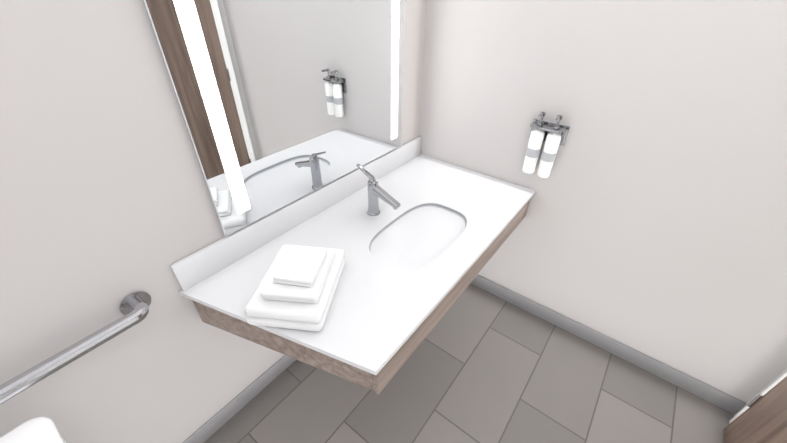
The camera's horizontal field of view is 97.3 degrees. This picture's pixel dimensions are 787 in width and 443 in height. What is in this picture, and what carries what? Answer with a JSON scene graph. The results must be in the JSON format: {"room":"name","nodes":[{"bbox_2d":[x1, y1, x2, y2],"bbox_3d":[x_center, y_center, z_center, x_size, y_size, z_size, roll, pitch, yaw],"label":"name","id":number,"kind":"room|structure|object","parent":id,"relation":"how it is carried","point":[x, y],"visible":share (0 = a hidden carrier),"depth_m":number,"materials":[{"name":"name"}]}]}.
{"room":"bathroom","nodes":[
{"label":"bathroom","id":0,"kind":"room"},
{"bbox_2d":[0,0,426,442],"bbox_3d":[-0.643,-0.212,1.069,0.100,2.440,2.680,25,42,30],"label":"wall","id":1,"kind":"structure","parent":0,"point":[107,206],"depth_m":0.92,"materials":[{"name":"paint"}]},
{"bbox_2d":[0,291,150,404],"bbox_3d":[-1.040,0.470,0.748,0.079,0.082,0.992,25,42,30],"label":"grab rail","id":2,"kind":"object","parent":1,"relation":"attached to","point":[134,308],"visible":1,"depth_m":0.92,"materials":[{"name":"silver metal"}]},
{"bbox_2d":[183,355,295,442],"bbox_3d":[-0.640,0.785,1.685,0.011,0.100,2.580,25,42,30],"label":"baseboard","id":3,"kind":"structure","parent":1,"relation":"attached to","point":[251,391],"depth_m":1.60,"materials":[{"name":"grey"}]},
{"bbox_2d":[144,0,404,235],"bbox_3d":[-0.272,-0.681,1.193,0.019,1.223,1.028,25,42,30],"label":"led mirror","id":4,"kind":"object","parent":1,"relation":"attached to","point":[282,103],"visible":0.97,"depth_m":1.20,"materials":[{"name":"clear glass"}]},
{"bbox_2d":[170,136,534,393],"bbox_3d":[-0.006,0.126,1.509,0.707,0.434,1.426,25,42,30],"label":"bathroom vanity","id":5,"kind":"object","parent":1,"relation":"attached to","point":[418,259],"visible":0.98,"depth_m":1.31,"materials":[{"name":"white stone"}]},
{"bbox_2d":[245,244,344,331],"bbox_3d":[-0.309,0.180,1.130,0.236,0.133,0.321,4,35,5],"label":"towels","id":6,"kind":"object","parent":5,"relation":"on","point":[296,287],"visible":1,"depth_m":1.04,"materials":[{"name":"white fabric"}]},
{"bbox_2d":[356,164,400,215],"bbox_3d":[-0.066,-0.118,1.484,0.228,0.214,0.060,25,42,30],"label":"faucet","id":7,"kind":"object","parent":5,"relation":"on","point":[376,191],"visible":1,"depth_m":1.46,"materials":[{"name":"silver metal"}]},
{"bbox_2d":[204,283,733,442],"bbox_3d":[0.461,1.369,1.051,3.000,0.100,2.780,25,42,30],"label":"floor","id":8,"kind":"structure","parent":0,"point":[480,365],"depth_m":1.68,"materials":[{"name":"tile"}]},
{"bbox_2d":[0,417,67,442],"bbox_3d":[-0.772,1.033,0.769,0.879,0.752,0.502,25,42,30],"label":"toilet","id":9,"kind":"object","parent":8,"relation":"on","point":[40,430],"visible":1,"depth_m":0.85,"materials":[{"name":"white ceramic"}]},
{"bbox_2d":[420,0,786,402],"bbox_3d":[0.958,-0.426,1.395,1.950,2.440,0.100,25,42,30],"label":"wall","id":10,"kind":"structure","parent":0,"point":[653,224],"depth_m":1.45,"materials":[{"name":"paint"}]},
{"bbox_2d":[522,111,569,177],"bbox_3d":[0.677,-0.344,1.571,0.160,0.287,0.088,25,42,30],"label":"soap dispenser","id":11,"kind":"object","parent":10,"relation":"attached to","point":[553,136],"visible":0.94,"depth_m":1.55,"materials":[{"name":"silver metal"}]},
{"bbox_2d":[471,275,745,413],"bbox_3d":[0.883,0.538,2.057,1.830,0.100,0.008,25,42,30],"label":"baseboard","id":12,"kind":"structure","parent":10,"relation":"attached to","point":[727,402],"depth_m":1.85,"materials":[{"name":"grey"}]},
{"bbox_2d":[734,368,786,415],"bbox_3d":[0.867,0.512,0.068,0.100,2.440,2.580,25,42,30],"label":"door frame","id":13,"kind":"structure","parent":0,"point":[771,383],"depth_m":1.47,"materials":[{"name":"paint"}]},
{"bbox_2d":[724,372,786,442],"bbox_3d":[1.202,0.294,0.664,0.116,2.114,1.088,25,42,30],"label":"door","id":14,"kind":"structure","parent":13,"relation":"in","point":[761,417],"depth_m":1.35,"materials":[{"name":"brown wood"}]}
]}

